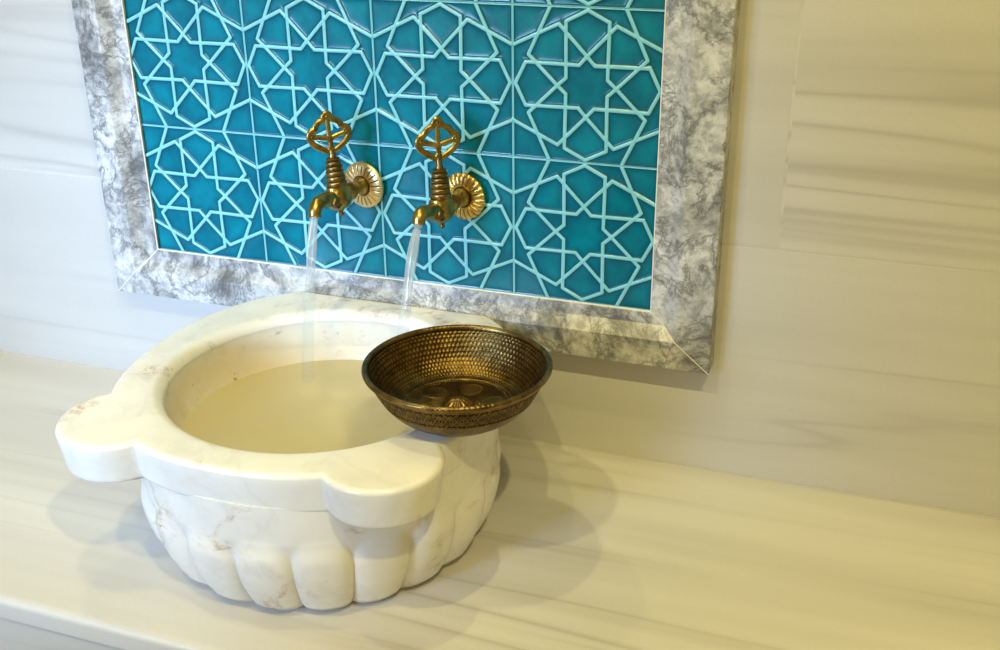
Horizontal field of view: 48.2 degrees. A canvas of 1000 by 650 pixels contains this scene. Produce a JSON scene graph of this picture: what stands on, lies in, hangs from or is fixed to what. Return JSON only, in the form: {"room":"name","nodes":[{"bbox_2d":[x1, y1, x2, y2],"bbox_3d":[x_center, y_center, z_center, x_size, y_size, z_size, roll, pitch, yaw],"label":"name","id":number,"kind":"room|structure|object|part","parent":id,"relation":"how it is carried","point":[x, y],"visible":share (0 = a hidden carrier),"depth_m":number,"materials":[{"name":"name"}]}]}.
{"room":"turkish bath","nodes":[
{"label":"turkish bath","id":0,"kind":"room"},
{"bbox_2d":[0,0,999,517],"bbox_3d":[0.312,-0.548,1.300,4.000,2.550,0.060,8,26,18],"label":"wall","id":1,"kind":"structure","parent":0,"point":[857,344],"depth_m":1.47,"materials":[{"name":"stone"}]},
{"bbox_2d":[71,0,740,374],"bbox_3d":[-0.167,-0.342,1.523,0.958,0.752,0.038,8,26,18],"label":"tiled panel","id":2,"kind":"object","parent":1,"relation":"attached to","point":[595,134],"visible":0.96,"depth_m":1.55,"materials":[{"name":"teal tile"}]},
{"bbox_3d":[-0.581,-0.398,1.658,0.078,0.750,0.038,8,26,18],"label":"frame rail","id":3,"kind":"part","parent":2,"relation":"part of","materials":[{"name":"grey stone"}]},
{"bbox_2d":[306,110,383,217],"bbox_3d":[-0.226,-0.217,1.531,0.067,0.153,0.128,12,27,26],"label":"brass faucet","id":4,"kind":"object","parent":2,"relation":"attached to","point":[361,183],"visible":1,"depth_m":1.53,"materials":[{"name":"gold metal"}]},
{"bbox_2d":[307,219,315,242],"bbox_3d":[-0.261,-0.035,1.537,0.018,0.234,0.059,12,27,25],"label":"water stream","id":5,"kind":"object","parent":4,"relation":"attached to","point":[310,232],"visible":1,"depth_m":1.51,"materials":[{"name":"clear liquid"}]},
{"bbox_3d":[-0.240,-0.166,1.524,0.026,0.029,0.065,7,25,28],"label":"spout","id":6,"kind":"part","parent":4,"relation":"part of","materials":[{"name":"gold metal"}]},
{"bbox_3d":[-0.232,-0.261,1.518,0.064,0.061,0.009,-10,26,-20],"label":"handle","id":7,"kind":"part","parent":4,"relation":"part of","materials":[{"name":"gold metal"}]},
{"bbox_3d":[-0.196,-0.200,1.597,0.067,0.067,0.008,7,25,28],"label":"wall plate","id":8,"kind":"part","parent":4,"relation":"part of","materials":[{"name":"gold metal"}]},
{"bbox_3d":[-0.163,-0.034,1.662,0.956,0.076,0.038,8,26,18],"label":"frame rail","id":9,"kind":"part","parent":2,"relation":"part of","materials":[{"name":"grey stone"}]},
{"bbox_2d":[412,116,484,228],"bbox_3d":[-0.081,-0.198,1.484,0.070,0.160,0.128,11,27,26],"label":"brass faucet","id":10,"kind":"object","parent":2,"relation":"attached to","point":[461,195],"visible":1,"depth_m":1.48,"materials":[{"name":"gold metal"}]},
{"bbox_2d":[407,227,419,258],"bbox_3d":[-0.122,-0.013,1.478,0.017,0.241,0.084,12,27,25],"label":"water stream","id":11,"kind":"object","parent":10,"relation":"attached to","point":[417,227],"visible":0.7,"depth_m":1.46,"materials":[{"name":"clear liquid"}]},
{"bbox_3d":[-0.095,-0.146,1.477,0.026,0.032,0.065,11,27,26],"label":"spout","id":12,"kind":"part","parent":10,"relation":"part of","materials":[{"name":"gold metal"}]},
{"bbox_3d":[-0.082,-0.244,1.466,0.064,0.061,0.006,-10,26,-19],"label":"handle","id":13,"kind":"part","parent":10,"relation":"part of","materials":[{"name":"gold metal"}]},
{"bbox_3d":[-0.052,-0.178,1.550,0.067,0.067,0.009,11,27,26],"label":"wall plate","id":14,"kind":"part","parent":10,"relation":"part of","materials":[{"name":"gold metal"}]},
{"bbox_3d":[0.244,-0.286,1.389,0.086,0.750,0.038,8,26,18],"label":"frame rail","id":15,"kind":"part","parent":2,"relation":"part of","materials":[{"name":"grey stone"}]},
{"bbox_2d":[0,350,999,519],"bbox_3d":[0.311,0.211,1.612,4.000,0.003,0.003,8,26,18],"label":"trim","id":16,"kind":"structure","parent":1,"relation":"attached to","point":[0,350],"depth_m":1.61,"materials":[{"name":"white stone"}]},
{"bbox_3d":[-0.027,1.051,0.929,4.200,0.050,2.175,8,26,18],"label":"floor","id":17,"kind":"structure","parent":0,"visible":0},
{"bbox_2d":[0,352,999,649],"bbox_3d":[0.218,0.529,1.462,4.000,0.454,0.568,8,26,18],"label":"countertop","id":18,"kind":"structure","parent":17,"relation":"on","point":[574,549],"depth_m":1.40,"materials":[{"name":"stone"}]},
{"bbox_2d":[55,292,502,609],"bbox_3d":[-0.236,0.159,1.477,0.514,0.218,0.508,8,26,18],"label":"basin","id":19,"kind":"object","parent":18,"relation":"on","point":[258,444],"visible":0.8,"depth_m":1.31,"materials":[{"name":"white stone"}]},
{"bbox_2d":[361,324,552,436],"bbox_3d":[-0.050,0.074,1.316,0.222,0.066,0.222,-13,27,-26],"label":"brass bowl","id":20,"kind":"object","parent":19,"relation":"on","point":[456,380],"visible":1,"depth_m":1.36,"materials":[{"name":"brown metal"}]}
]}

